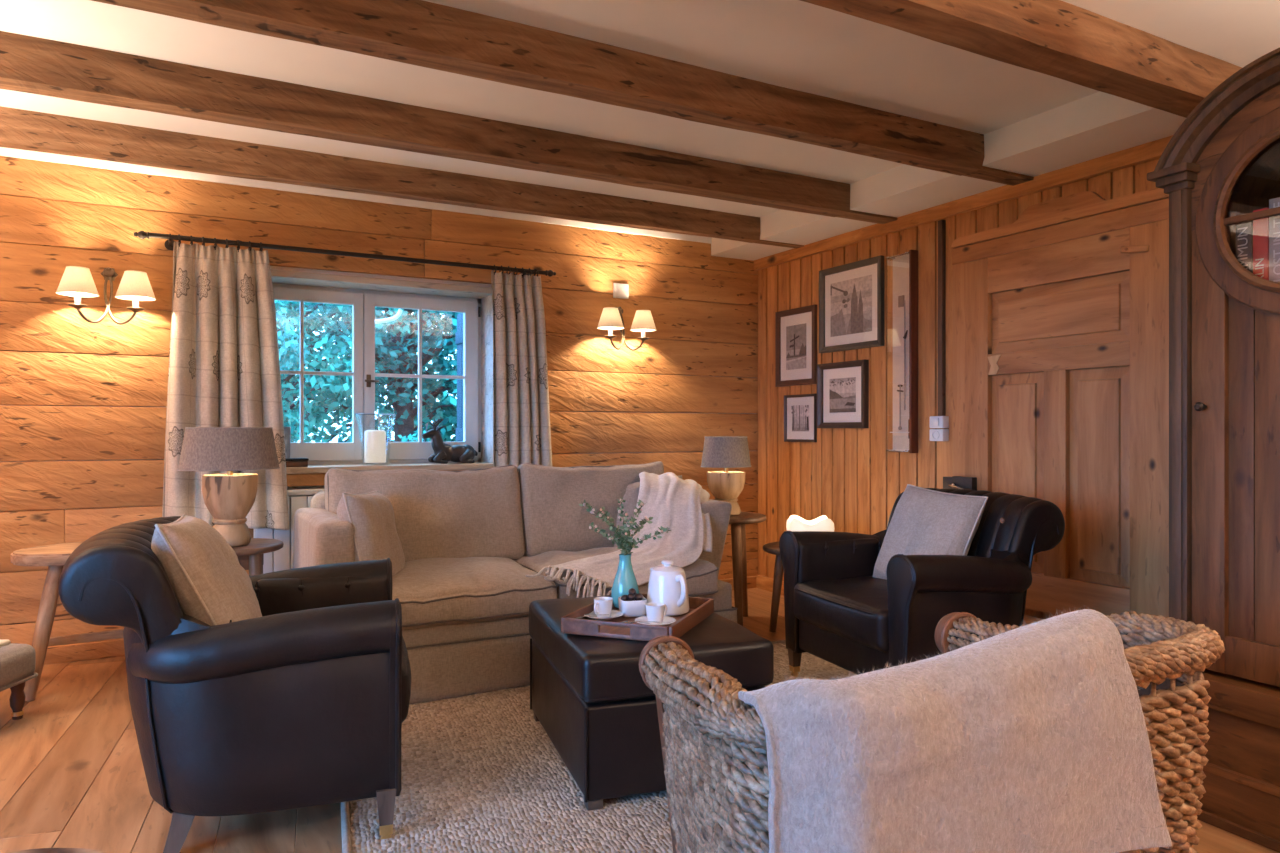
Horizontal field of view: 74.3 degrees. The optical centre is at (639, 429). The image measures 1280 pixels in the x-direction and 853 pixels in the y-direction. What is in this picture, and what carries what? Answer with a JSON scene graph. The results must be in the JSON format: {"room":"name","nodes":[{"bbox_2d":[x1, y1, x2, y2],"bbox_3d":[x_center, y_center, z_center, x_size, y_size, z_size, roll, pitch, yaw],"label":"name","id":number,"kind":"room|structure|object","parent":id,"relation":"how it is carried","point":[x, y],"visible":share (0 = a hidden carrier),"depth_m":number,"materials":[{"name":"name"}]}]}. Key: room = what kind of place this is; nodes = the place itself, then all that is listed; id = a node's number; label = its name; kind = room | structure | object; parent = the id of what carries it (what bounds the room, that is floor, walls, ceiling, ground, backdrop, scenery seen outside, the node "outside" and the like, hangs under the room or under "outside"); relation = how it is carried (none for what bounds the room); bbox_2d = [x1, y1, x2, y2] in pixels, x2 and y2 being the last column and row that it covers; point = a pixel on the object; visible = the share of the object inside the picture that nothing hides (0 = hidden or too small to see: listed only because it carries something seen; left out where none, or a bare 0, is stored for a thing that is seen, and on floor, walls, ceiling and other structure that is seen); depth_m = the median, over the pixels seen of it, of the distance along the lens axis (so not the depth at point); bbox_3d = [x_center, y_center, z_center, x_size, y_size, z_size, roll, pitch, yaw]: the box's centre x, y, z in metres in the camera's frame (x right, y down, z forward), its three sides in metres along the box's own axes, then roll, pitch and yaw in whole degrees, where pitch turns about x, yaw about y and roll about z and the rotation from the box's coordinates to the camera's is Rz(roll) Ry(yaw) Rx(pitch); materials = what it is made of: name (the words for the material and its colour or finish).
{"room":"living room","nodes":[
{"label":"living room","id":0,"kind":"room"},
{"bbox_2d":[0,156,757,644],"bbox_3d":[-1.647,-0.225,4.552,5.800,2.650,0.360,0,0,-28],"label":"wall","id":1,"kind":"structure","parent":0,"point":[83,403],"depth_m":4.16,"materials":[{"name":"brown wood"}]},
{"bbox_2d":[55,266,155,324],"bbox_3d":[-2.405,-0.614,3.817,0.383,0.272,0.212,0,0,-28],"label":"wall sconce","id":2,"kind":"object","parent":1,"relation":"attached to","point":[77,282],"visible":1,"depth_m":3.79,"materials":[{"name":"fabric"}]},
{"bbox_2d":[134,231,555,276],"bbox_3d":[-1.415,-0.882,4.359,2.049,0.052,0.199,0,0,-28],"label":"curtain rod","id":3,"kind":"object","parent":1,"relation":"attached to","point":[169,243],"visible":0.91,"depth_m":4.19,"materials":[{"name":"metal"}]},
{"bbox_2d":[162,234,288,529],"bbox_3d":[-1.946,-0.207,3.986,0.539,1.385,0.098,0,0,-28],"label":"curtain","id":4,"kind":"object","parent":3,"relation":"hanging from","point":[224,370],"visible":0.84,"depth_m":3.96,"materials":[{"name":"white fabric"}]},
{"bbox_2d":[491,265,551,466],"bbox_3d":[-0.644,-0.225,4.682,0.376,1.350,0.094,0,0,-30],"label":"curtain","id":5,"kind":"object","parent":3,"relation":"hanging from","point":[521,413],"visible":0.78,"depth_m":4.64,"materials":[{"name":"white fabric"}]},
{"bbox_2d":[0,147,711,243],"bbox_3d":[-1.831,-1.239,4.256,5.195,0.062,0.028,0,0,-28],"label":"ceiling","id":6,"kind":"structure","parent":1,"relation":"attached to","point":[7,152],"depth_m":4.33,"materials":[{"name":"white paint"}]},
{"bbox_2d":[270,269,492,486],"bbox_3d":[-1.481,-0.260,4.561,1.500,1.090,0.330,0,0,-28],"label":"window","id":7,"kind":"structure","parent":1,"relation":"in","point":[364,294],"depth_m":4.65,"materials":[{"name":"white paint"}]},
{"bbox_2d":[284,427,290,457],"bbox_3d":[-1.858,0.086,4.315,0.140,0.205,0.078,0,0,-14],"label":"photo frame","id":8,"kind":"object","parent":7,"relation":"on","point":[287,430],"visible":0.18,"depth_m":4.31,"materials":[{"name":"silver metal"}]},
{"bbox_2d":[284,430,286,457],"bbox_3d":[-1.855,0.086,4.302,0.120,0.185,0.036,0,0,-14],"label":"picture","id":9,"kind":"object","parent":8,"relation":"attached to","point":[285,431],"depth_m":4.31},
{"bbox_2d":[286,458,308,466],"bbox_3d":[-1.762,0.166,4.292,0.136,0.044,0.086,0,0,-31],"label":"wooden box","id":10,"kind":"object","parent":7,"relation":"on","point":[290,462],"visible":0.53,"depth_m":4.26,"materials":[{"name":"brown wood"}]},
{"bbox_2d":[364,429,385,462],"bbox_3d":[-1.423,0.083,4.542,0.110,0.182,0.110,0,0,-28],"label":"candle","id":11,"kind":"object","parent":7,"relation":"in","point":[374,440],"visible":0.99,"depth_m":4.50,"materials":[{"name":"wax"}]},
{"bbox_2d":[422,419,477,463],"bbox_3d":[-1.064,0.061,4.736,0.321,0.249,0.159,0,0,-26],"label":"deer figurine","id":12,"kind":"object","parent":7,"relation":"on","point":[443,453],"visible":1,"depth_m":4.68,"materials":[{"name":"brown metal"}]},
{"bbox_2d":[455,313,462,441],"bbox_3d":[-1.086,-0.285,5.367,0.048,0.950,0.466,0,0,-28],"label":"window shutter","id":13,"kind":"object","parent":7,"relation":"attached to","point":[459,334],"visible":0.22,"depth_m":5.49,"materials":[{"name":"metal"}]},
{"bbox_2d":[375,309,402,323],"bbox_3d":[-1.512,-0.719,5.037,0.279,0.164,0.416,0,0,-28],"label":"bracket","id":14,"kind":"object","parent":1,"relation":"attached to","point":[399,312],"visible":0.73,"depth_m":5.23,"materials":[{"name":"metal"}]},
{"bbox_2d":[44,576,755,664],"bbox_3d":[-1.665,1.012,4.332,5.560,0.075,0.032,0,0,-28],"label":"baseboard","id":15,"kind":"structure","parent":1,"relation":"attached to","point":[110,648],"depth_m":3.86,"materials":[{"name":"brown wood"}]},
{"bbox_2d":[613,283,628,298],"bbox_3d":[-0.115,-0.850,5.160,0.102,0.090,0.017,0,0,-28],"label":"wall plate","id":16,"kind":"object","parent":1,"relation":"attached to","point":[620,290],"visible":1,"depth_m":5.15,"materials":[{"name":"white plastic"}]},
{"bbox_2d":[597,307,656,350],"bbox_3d":[-0.088,-0.614,5.059,0.383,0.272,0.212,0,0,-28],"label":"wall sconce","id":17,"kind":"object","parent":1,"relation":"attached to","point":[611,318],"visible":1,"depth_m":5.03,"materials":[{"name":"fabric"}]},
{"bbox_2d":[0,588,1278,852],"bbox_3d":[-0.038,1.110,1.444,6.930,0.120,11.439,0,0,-28],"label":"floor","id":18,"kind":"structure","parent":0,"point":[72,773],"depth_m":2.45,"materials":[{"name":"brown wood"}]},
{"bbox_2d":[0,639,37,719],"bbox_3d":[-2.455,0.905,2.950,0.494,0.290,0.354,0,0,0],"label":"footstool","id":19,"kind":"object","parent":18,"relation":"on","point":[17,661],"visible":1,"depth_m":3.04,"materials":[{"name":"grey fabric"}]},
{"bbox_2d":[0,643,35,687],"bbox_3d":[-2.455,0.845,2.950,0.492,0.164,0.352,0,0,0],"label":"cushion","id":20,"kind":"object","parent":19,"relation":"on","point":[17,661],"depth_m":3.02,"materials":[{"name":"grey fabric"}]},
{"bbox_2d":[8,848,105,852],"bbox_3d":[-0.834,0.825,1.065,0.320,0.454,0.321,0,0,45],"label":"table","id":21,"kind":"object","parent":18,"relation":"on","point":[40,850],"visible":1,"depth_m":1.21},
{"bbox_2d":[10,541,123,700],"bbox_3d":[-2.305,0.771,3.548,0.541,0.567,0.439,0,0,-34],"label":"stool","id":22,"kind":"object","parent":18,"relation":"on","point":[55,556],"visible":0.46,"depth_m":3.34,"materials":[{"name":"wood"}]},
{"bbox_2d":[58,516,410,852],"bbox_3d":[-1.089,0.653,2.389,0.846,0.793,0.876,0,0,-18],"label":"armchair","id":23,"kind":"object","parent":18,"relation":"on","point":[304,702],"visible":0.87,"depth_m":2.04,"materials":[{"name":"black leather"}]},
{"bbox_2d":[151,514,261,625],"bbox_3d":[-1.165,0.432,2.300,0.259,0.404,0.440,0,0,-18],"label":"throw pillow","id":24,"kind":"object","parent":23,"relation":"on","point":[209,582],"visible":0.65,"depth_m":2.13,"materials":[{"name":"fabric"}]},
{"bbox_2d":[402,643,410,721],"bbox_3d":[-0.956,0.709,2.432,0.567,0.197,0.596,0,0,-18],"label":"seat cushion","id":25,"kind":"object","parent":23,"relation":"on","point":[406,670],"depth_m":2.26,"materials":[{"name":"black leather"}]},
{"bbox_2d":[232,538,283,575],"bbox_3d":[-1.752,0.770,3.632,0.410,0.561,0.410,0,0,39],"label":"side table","id":26,"kind":"object","parent":18,"relation":"on","point":[250,556],"visible":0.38,"depth_m":3.56,"materials":[{"name":"wood"}]},
{"bbox_2d":[177,427,279,546],"bbox_3d":[-1.747,0.239,3.602,0.401,0.501,0.290,0,0,-40],"label":"table lamp","id":27,"kind":"object","parent":26,"relation":"on","point":[229,497],"visible":0.97,"depth_m":3.52,"materials":[{"name":"brown wood"}]},
{"bbox_2d":[254,489,324,573],"bbox_3d":[-1.371,0.675,4.419,1.180,0.750,0.085,0,0,-28],"label":"radiator","id":28,"kind":"object","parent":18,"relation":"on","point":[281,559],"visible":0.04,"depth_m":4.17,"materials":[{"name":"metal"}]},
{"bbox_2d":[341,640,856,852],"bbox_3d":[0.126,1.038,2.870,2.158,0.022,1.998,0,0,-20],"label":"rug","id":29,"kind":"object","parent":18,"relation":"on","point":[479,774],"visible":0.13,"depth_m":2.39,"materials":[{"name":"carpet"}]},
{"bbox_2d":[293,461,737,703],"bbox_3d":[-0.516,0.598,3.863,1.920,0.875,0.927,0,0,-28],"label":"sofa","id":30,"kind":"object","parent":29,"relation":"on","point":[470,540],"visible":0.43,"depth_m":3.70,"materials":[{"name":"fabric"}]},
{"bbox_2d":[336,491,404,576],"bbox_3d":[-1.078,0.445,3.394,0.210,0.415,0.418,0,0,4],"label":"throw pillow","id":31,"kind":"object","parent":30,"relation":"on","point":[371,515],"visible":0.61,"depth_m":3.26,"materials":[{"name":"fabric"}]},
{"bbox_2d":[325,465,524,561],"bbox_3d":[-0.967,0.396,3.852,0.874,0.463,0.280,0,0,-28],"label":"cushion","id":32,"kind":"object","parent":30,"relation":"on","point":[475,512],"depth_m":3.80,"materials":[{"name":"fabric"}]},
{"bbox_2d":[392,557,556,628],"bbox_3d":[-0.853,0.672,3.595,0.787,0.219,0.771,0,0,-28],"label":"seat cushion","id":33,"kind":"object","parent":30,"relation":"on","point":[432,592],"depth_m":3.35,"materials":[{"name":"fabric"}]},
{"bbox_2d":[516,461,663,556],"bbox_3d":[-0.229,0.395,4.245,0.799,0.466,0.286,0,0,-28],"label":"cushion","id":34,"kind":"object","parent":30,"relation":"on","point":[552,519],"depth_m":4.07,"materials":[{"name":"fabric"}]},
{"bbox_2d":[514,547,717,598],"bbox_3d":[-0.153,0.670,3.972,0.786,0.223,0.769,0,0,-28],"label":"seat cushion","id":35,"kind":"object","parent":30,"relation":"on","point":[701,575],"depth_m":3.81,"materials":[{"name":"fabric"}]},
{"bbox_2d":[525,472,712,597],"bbox_3d":[0.064,0.487,3.928,0.531,0.557,1.352,0,0,26],"label":"throw blanket","id":36,"kind":"object","parent":30,"relation":"on","point":[673,502],"visible":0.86,"depth_m":3.86,"materials":[{"name":"fabric"}]},
{"bbox_2d":[614,475,681,546],"bbox_3d":[0.041,0.425,4.221,0.422,0.391,0.209,0,0,0],"label":"throw pillow","id":37,"kind":"object","parent":30,"relation":"on","point":[632,490],"visible":0.15,"depth_m":4.17,"materials":[{"name":"fabric"}]},
{"bbox_2d":[529,595,773,810],"bbox_3d":[-0.004,0.819,2.757,0.585,0.439,0.829,0,0,-18],"label":"ottoman","id":38,"kind":"object","parent":29,"relation":"on","point":[590,695],"visible":0.62,"depth_m":2.38,"materials":[{"name":"leather"}]},
{"bbox_2d":[561,593,713,640],"bbox_3d":[0.004,0.583,2.663,0.352,0.046,0.442,0,0,21],"label":"serving tray","id":39,"kind":"object","parent":38,"relation":"on","point":[700,609],"visible":0.64,"depth_m":2.50,"materials":[{"name":"brown wood"}]},
{"bbox_2d":[584,610,622,620],"bbox_3d":[-0.116,0.588,2.671,0.127,0.016,0.127,0,0,-28],"label":"saucer","id":40,"kind":"object","parent":39,"relation":"on","point":[614,613],"visible":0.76,"depth_m":2.67,"materials":[{"name":"ceramic"}]},
{"bbox_2d":[594,597,612,617],"bbox_3d":[-0.121,0.561,2.670,0.073,0.056,0.062,0,0,-23],"label":"coffee cup","id":41,"kind":"object","parent":40,"relation":"on","point":[602,605],"visible":0.97,"depth_m":2.65,"materials":[{"name":"ceramic"}]},
{"bbox_2d":[611,554,638,607],"bbox_3d":[-0.050,0.505,2.836,0.095,0.176,0.095,0,0,-28],"label":"vase","id":42,"kind":"object","parent":39,"relation":"on","point":[625,579],"visible":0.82,"depth_m":2.81,"materials":[{"name":"teal glass"}]},
{"bbox_2d":[579,500,626,552],"bbox_3d":[-0.122,0.381,2.825,0.166,0.296,0.054,0,0,-5],"label":"sprig","id":43,"kind":"object","parent":42,"relation":"in","point":[589,509],"visible":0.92,"depth_m":2.82,"materials":[{"name":"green plant"}]},
{"bbox_2d":[589,522,630,553],"bbox_3d":[-0.102,0.416,2.822,0.149,0.224,0.037,0,0,-14],"label":"sprig","id":44,"kind":"object","parent":42,"relation":"in","point":[602,531],"visible":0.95,"depth_m":2.81,"materials":[{"name":"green plant"}]},
{"bbox_2d":[598,506,625,553],"bbox_3d":[-0.090,0.393,2.847,0.111,0.272,0.047,0,0,14],"label":"sprig","id":45,"kind":"object","parent":42,"relation":"in","point":[602,509],"visible":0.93,"depth_m":2.85,"materials":[{"name":"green plant"}]},
{"bbox_2d":[617,497,630,548],"bbox_3d":[-0.052,0.376,2.848,0.040,0.305,0.063,0,0,-28],"label":"sprig","id":46,"kind":"object","parent":42,"relation":"in","point":[620,510],"visible":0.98,"depth_m":2.85,"materials":[{"name":"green plant"}]},
{"bbox_2d":[620,519,636,554],"bbox_3d":[-0.038,0.406,2.810,0.040,0.246,0.085,0,0,-28],"label":"sprig","id":47,"kind":"object","parent":42,"relation":"in","point":[628,527],"visible":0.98,"depth_m":2.81,"materials":[{"name":"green plant"}]},
{"bbox_2d":[622,500,645,554],"bbox_3d":[-0.019,0.381,2.842,0.086,0.295,0.048,0,0,-9],"label":"sprig","id":48,"kind":"object","parent":42,"relation":"in","point":[640,503],"visible":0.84,"depth_m":2.83,"materials":[{"name":"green plant"}]},
{"bbox_2d":[624,516,652,547],"bbox_3d":[-0.009,0.409,2.855,0.110,0.238,0.037,0,0,-24],"label":"sprig","id":49,"kind":"object","parent":42,"relation":"in","point":[645,519],"visible":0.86,"depth_m":2.85,"materials":[{"name":"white plant"}]},
{"bbox_2d":[624,526,671,553],"bbox_3d":[0.025,0.425,2.832,0.162,0.207,0.042,0,0,4],"label":"sprig","id":50,"kind":"object","parent":42,"relation":"in","point":[634,543],"visible":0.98,"depth_m":2.83,"materials":[{"name":"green plant"}]},
{"bbox_2d":[618,596,646,616],"bbox_3d":[-0.024,0.567,2.715,0.084,0.053,0.084,0,0,-14],"label":"square bowl","id":51,"kind":"object","parent":39,"relation":"on","point":[628,608],"visible":0.83,"depth_m":2.68,"materials":[{"name":"ceramic"}]},
{"bbox_2d":[621,595,628,600],"bbox_3d":[-0.048,0.540,2.709,0.025,0.025,0.033,0,0,39],"label":"fruit","id":52,"kind":"object","parent":51,"relation":"in","point":[624,597],"visible":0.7,"depth_m":2.70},
{"bbox_2d":[627,593,634,600],"bbox_3d":[-0.028,0.534,2.697,0.025,0.025,0.033,0,0,-27],"label":"fruit","id":53,"kind":"object","parent":51,"relation":"in","point":[630,596],"visible":1,"depth_m":2.69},
{"bbox_2d":[628,588,635,594],"bbox_3d":[-0.025,0.522,2.716,0.025,0.025,0.033,0,0,-19],"label":"fruit","id":54,"kind":"object","parent":51,"relation":"in","point":[632,590],"visible":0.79,"depth_m":2.71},
{"bbox_2d":[635,593,642,600],"bbox_3d":[-0.005,0.535,2.705,0.033,0.025,0.025,0,0,-33],"label":"fruit","id":55,"kind":"object","parent":51,"relation":"in","point":[638,597],"visible":0.96,"depth_m":2.69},
{"bbox_2d":[635,616,675,625],"bbox_3d":[0.047,0.588,2.584,0.127,0.016,0.127,0,0,-28],"label":"saucer","id":56,"kind":"object","parent":39,"relation":"on","point":[667,620],"visible":0.67,"depth_m":2.59,"materials":[{"name":"ceramic"}]},
{"bbox_2d":[623,621,659,622],"bbox_3d":[0.002,0.578,2.540,0.116,0.008,0.019,0,0,2],"label":"teaspoon","id":57,"kind":"object","parent":56,"relation":"on","point":[623,621],"visible":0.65,"depth_m":2.54,"materials":[{"name":"metal"}]},
{"bbox_2d":[645,602,666,623],"bbox_3d":[0.048,0.561,2.590,0.062,0.056,0.073,0,0,11],"label":"coffee cup","id":58,"kind":"object","parent":56,"relation":"on","point":[654,611],"visible":0.95,"depth_m":2.56,"materials":[{"name":"ceramic"}]},
{"bbox_2d":[647,560,689,615],"bbox_3d":[0.091,0.509,2.763,0.143,0.168,0.163,0,0,11],"label":"teapot","id":59,"kind":"object","parent":39,"relation":"on","point":[667,585],"visible":0.98,"depth_m":2.71,"materials":[{"name":"ceramic"}]},
{"bbox_2d":[779,488,1064,676],"bbox_3d":[1.104,0.643,3.340,0.846,0.793,0.876,0,0,-21],"label":"armchair","id":60,"kind":"object","parent":29,"relation":"on","point":[844,616],"visible":0.78,"depth_m":3.09,"materials":[{"name":"black leather"}]},
{"bbox_2d":[794,576,888,651],"bbox_3d":[0.974,0.699,3.289,0.567,0.197,0.596,0,0,-21],"label":"seat cushion","id":61,"kind":"object","parent":60,"relation":"on","point":[849,612],"depth_m":3.19,"materials":[{"name":"black leather"}]},
{"bbox_2d":[872,484,987,579],"bbox_3d":[1.144,0.440,3.370,0.236,0.421,0.452,0,0,-23],"label":"throw pillow","id":62,"kind":"object","parent":60,"relation":"on","point":[924,521],"visible":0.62,"depth_m":3.30,"materials":[{"name":"fabric"}]},
{"bbox_2d":[729,512,766,625],"bbox_3d":[0.466,0.758,4.630,0.450,0.586,0.450,0,0,-1],"label":"side table","id":63,"kind":"object","parent":18,"relation":"on","point":[738,533],"visible":0.5,"depth_m":4.47,"materials":[{"name":"wood"}]},
{"bbox_2d":[700,436,750,515],"bbox_3d":[0.473,0.250,4.651,0.309,0.429,0.248,0,0,-40],"label":"table lamp","id":64,"kind":"object","parent":63,"relation":"on","point":[725,452],"visible":0.96,"depth_m":4.56,"materials":[{"name":"brown wood"}]},
{"bbox_2d":[763,541,782,631],"bbox_3d":[0.871,0.831,4.440,0.450,0.442,0.450,0,0,6],"label":"side table","id":65,"kind":"object","parent":18,"relation":"on","point":[773,547],"visible":0.24,"depth_m":4.39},
{"bbox_2d":[786,515,833,531],"bbox_3d":[0.885,0.530,4.401,0.227,0.158,0.227,0,0,-4],"label":"bowl","id":66,"kind":"object","parent":65,"relation":"on","point":[794,522],"visible":0.52,"depth_m":4.30,"materials":[{"name":"ceramic"}]},
{"bbox_2d":[639,611,1224,852],"bbox_3d":[0.525,0.703,1.657,0.997,0.694,0.717,0,0,-18],"label":"wicker armchair","id":67,"kind":"object","parent":18,"relation":"on","point":[714,746],"visible":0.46,"depth_m":1.46,"materials":[{"name":"wicker"}]},
{"bbox_2d":[738,606,1171,852],"bbox_3d":[0.507,0.479,1.336,0.678,0.381,0.222,0,0,-18],"label":"blanket","id":68,"kind":"object","parent":67,"relation":"on","point":[1030,738],"visible":1,"depth_m":1.25,"materials":[{"name":"fabric"}]},
{"bbox_2d":[1147,47,1279,852],"bbox_3d":[1.994,0.050,2.253,0.900,2.000,0.730,0,0,-25],"label":"tall cabinet","id":69,"kind":"object","parent":18,"relation":"on","point":[1221,165],"visible":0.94,"depth_m":2.25,"materials":[{"name":"brown wood"}]},
{"bbox_2d":[1236,222,1252,272],"bbox_3d":[1.689,-0.442,2.303,0.151,0.225,0.040,0,0,-25],"label":"book","id":70,"kind":"object","parent":69,"relation":"on","point":[1244,232],"visible":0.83,"depth_m":2.27,"materials":[{"name":"paper"}]},
{"bbox_2d":[1253,208,1268,279],"bbox_3d":[1.715,-0.457,2.269,0.171,0.255,0.036,0,0,-25],"label":"book","id":71,"kind":"object","parent":69,"relation":"on","point":[1260,226],"visible":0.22,"depth_m":2.23,"materials":[{"name":"paper"}]},
{"bbox_2d":[1269,197,1279,282],"bbox_3d":[1.744,-0.467,2.232,0.191,0.275,0.050,0,0,-25],"label":"book","id":72,"kind":"object","parent":69,"relation":"on","point":[1274,221],"visible":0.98,"depth_m":2.20,"materials":[{"name":"paper"}]},
{"bbox_2d":[0,0,1279,260],"bbox_3d":[-0.129,-1.295,1.468,5.960,0.330,7.110,0,0,-28],"label":"ceiling","id":73,"kind":"structure","parent":0,"point":[1032,123],"depth_m":3.08,"materials":[{"name":"white paint"}]},
{"bbox_2d":[0,106,803,248],"bbox_3d":[-1.445,-1.215,3.901,5.540,0.189,0.102,0,0,-28],"label":"ceiling beam","id":74,"kind":"structure","parent":73,"relation":"attached to","point":[21,129],"depth_m":3.90,"materials":[{"name":"wood"}]},
{"bbox_2d":[0,31,896,223],"bbox_3d":[-1.090,-1.212,3.239,5.540,0.197,0.138,0,0,-28],"label":"ceiling beam","id":75,"kind":"structure","parent":73,"relation":"attached to","point":[28,64],"depth_m":3.23,"materials":[{"name":"wood"}]},
{"bbox_2d":[91,0,1033,185],"bbox_3d":[-0.701,-1.212,2.514,5.540,0.196,0.141,0,0,-28],"label":"ceiling beam","id":76,"kind":"structure","parent":73,"relation":"attached to","point":[422,33],"depth_m":2.73,"materials":[{"name":"wood"}]},
{"bbox_2d":[800,0,1241,117],"bbox_3d":[-0.271,-1.212,1.753,5.580,0.196,0.159,0,0,-28],"label":"ceiling beam","id":77,"kind":"structure","parent":73,"relation":"attached to","point":[1060,39],"depth_m":2.53,"materials":[{"name":"wood"}]},
{"bbox_2d":[756,158,1159,618],"bbox_3d":[2.395,-0.225,2.908,0.250,2.650,6.958,0,0,-28],"label":"wall","id":78,"kind":"structure","parent":0,"point":[848,476],"depth_m":4.70,"materials":[{"name":"brown wood"}]},
{"bbox_2d":[756,575,783,594],"bbox_3d":[1.174,1.008,4.907,0.032,0.085,1.640,0,0,-28],"label":"baseboard","id":79,"kind":"structure","parent":78,"relation":"attached to","point":[762,582],"depth_m":5.53,"materials":[{"name":"brown wood"}]},
{"bbox_2d":[775,304,816,386],"bbox_3d":[0.973,-0.518,5.276,0.022,0.480,0.386,0,0,-28],"label":"picture frame","id":80,"kind":"object","parent":78,"relation":"attached to","point":[796,328],"visible":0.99,"depth_m":5.27,"materials":[{"name":"paper"}]},
{"bbox_2d":[786,323,805,369],"bbox_3d":[0.975,-0.518,5.277,0.001,0.276,0.198,0,0,-28],"label":"photo","id":81,"kind":"object","parent":80,"relation":"attached to","point":[795,332],"depth_m":5.28},
{"bbox_2d":[784,394,816,441],"bbox_3d":[0.994,-0.073,5.242,0.018,0.294,0.300,0,0,-28],"label":"picture frame","id":82,"kind":"object","parent":78,"relation":"attached to","point":[800,411],"visible":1,"depth_m":5.24,"materials":[{"name":"paper"}]},
{"bbox_2d":[791,405,808,430],"bbox_3d":[0.993,-0.073,5.244,0.002,0.162,0.172,0,0,-28],"label":"photo","id":83,"kind":"object","parent":82,"relation":"attached to","point":[799,413],"depth_m":5.25},
{"bbox_2d":[817,360,868,427],"bbox_3d":[1.169,-0.202,4.895,0.036,0.383,0.403,0,0,-28],"label":"picture frame","id":84,"kind":"object","parent":78,"relation":"attached to","point":[842,387],"visible":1,"depth_m":4.88,"materials":[{"name":"paper"}]},
{"bbox_2d":[829,377,855,412],"bbox_3d":[1.173,-0.202,4.897,0.001,0.199,0.223,0,0,-28],"label":"photo","id":85,"kind":"object","parent":84,"relation":"attached to","point":[842,390],"depth_m":4.90},
{"bbox_2d":[819,255,883,352],"bbox_3d":[1.203,-0.706,4.837,0.030,0.492,0.511,0,0,-28],"label":"picture frame","id":86,"kind":"object","parent":78,"relation":"attached to","point":[851,295],"visible":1,"depth_m":4.82,"materials":[{"name":"paper"}]},
{"bbox_2d":[831,275,871,336],"bbox_3d":[1.206,-0.706,4.839,0.001,0.314,0.343,0,0,-28],"label":"photo","id":87,"kind":"object","parent":86,"relation":"attached to","point":[851,295],"depth_m":4.83},
{"bbox_2d":[886,250,917,452],"bbox_3d":[1.383,-0.407,4.469,0.062,1.057,0.175,0,0,-28],"label":"case","id":88,"kind":"object","parent":78,"relation":"attached to","point":[905,265],"visible":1,"depth_m":4.47,"materials":[{"name":"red wood"}]},
{"bbox_2d":[930,416,948,440],"bbox_3d":[1.502,-0.007,4.254,0.055,0.126,0.088,0,0,-28],"label":"switch box","id":89,"kind":"object","parent":78,"relation":"attached to","point":[935,421],"visible":1,"depth_m":4.23,"materials":[{"name":"white plastic"}]},
{"bbox_2d":[932,430,938,439],"bbox_3d":[1.485,0.025,4.244,0.006,0.046,0.046,0,0,-28],"label":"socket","id":90,"kind":"object","parent":89,"relation":"attached to","point":[935,433],"depth_m":4.25,"materials":[{"name":"white plastic"}]},
{"bbox_2d":[938,220,945,415],"bbox_3d":[1.519,-0.562,4.254,0.026,0.985,0.030,0,0,-28],"label":"duct","id":91,"kind":"object","parent":78,"relation":"attached to","point":[941,223],"visible":0.96,"depth_m":4.24,"materials":[{"name":"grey metal"}]},
{"bbox_2d":[754,135,1172,270],"bbox_3d":[2.340,-1.103,2.736,0.050,0.075,6.610,0,0,-28],"label":"trim","id":92,"kind":"structure","parent":78,"relation":"attached to","point":[1153,150],"depth_m":3.99,"materials":[{"name":"brown wood"}]},
{"bbox_2d":[1023,615,1043,625],"bbox_3d":[1.893,0.945,3.369,0.200,0.210,1.750,0,0,-28],"label":"trim","id":93,"kind":"structure","parent":78,"relation":"attached to","point":[1028,619],"depth_m":3.75,"materials":[{"name":"brown wood"}]},
{"bbox_2d":[943,188,1168,617],"bbox_3d":[1.789,-0.103,3.653,0.106,1.806,1.180,0,0,-28],"label":"door","id":94,"kind":"structure","parent":78,"relation":"in","point":[1061,310],"depth_m":3.56,"materials":[{"name":"brown wood"}]},
{"label":"outside","id":95,"kind":"structure","parent":0,"visible":0},
{"bbox_3d":[-12.938,1.800,-1.264,56.000,0.300,70.000,0,0,-28],"label":"ground","id":96,"kind":"structure","parent":95,"visible":0},
{"bbox_2d":[275,300,310,375],"bbox_3d":[-3.164,0.100,6.714,1.079,3.302,0.792,0,0,-28],"label":"leafy tree","id":97,"kind":"object","parent":96,"relation":"on","point":[289,358],"visible":0.12,"depth_m":6.81,"materials":[{"name":"green plant"}]},
{"bbox_2d":[275,300,414,442],"bbox_3d":[-3.284,-0.400,7.306,2.097,4.304,2.410,0,0,37],"label":"leafy tree","id":98,"kind":"object","parent":96,"relation":"on","point":[291,412],"visible":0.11,"depth_m":7.28,"materials":[{"name":"green plant"}]},
{"bbox_2d":[283,303,456,441],"bbox_3d":[-3.827,-1.300,10.598,6.761,6.106,3.771,0,0,-28],"label":"leafy tree","id":99,"kind":"object","parent":96,"relation":"on","point":[339,431],"visible":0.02,"depth_m":10.39,"materials":[{"name":"green plant"}]},
{"bbox_2d":[281,302,459,441],"bbox_3d":[-2.184,-0.624,8.437,3.281,4.756,2.738,0,0,-41],"label":"leafy tree","id":100,"kind":"object","parent":96,"relation":"on","point":[400,396],"visible":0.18,"depth_m":8.22,"materials":[{"name":"green plant"}]},
{"bbox_2d":[386,424,429,441],"bbox_3d":[-1.830,0.850,7.095,1.057,1.802,1.392,0,0,41],"label":"leafy shrub","id":101,"kind":"object","parent":96,"relation":"on","point":[404,439],"visible":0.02,"depth_m":6.73,"materials":[{"name":"green plant"}]},
{"bbox_2d":[394,311,456,441],"bbox_3d":[-1.262,-0.500,8.758,2.004,4.504,2.349,0,0,37],"label":"leafy tree","id":102,"kind":"object","parent":96,"relation":"on","point":[451,424],"visible":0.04,"depth_m":8.44,"materials":[{"name":"green plant"}]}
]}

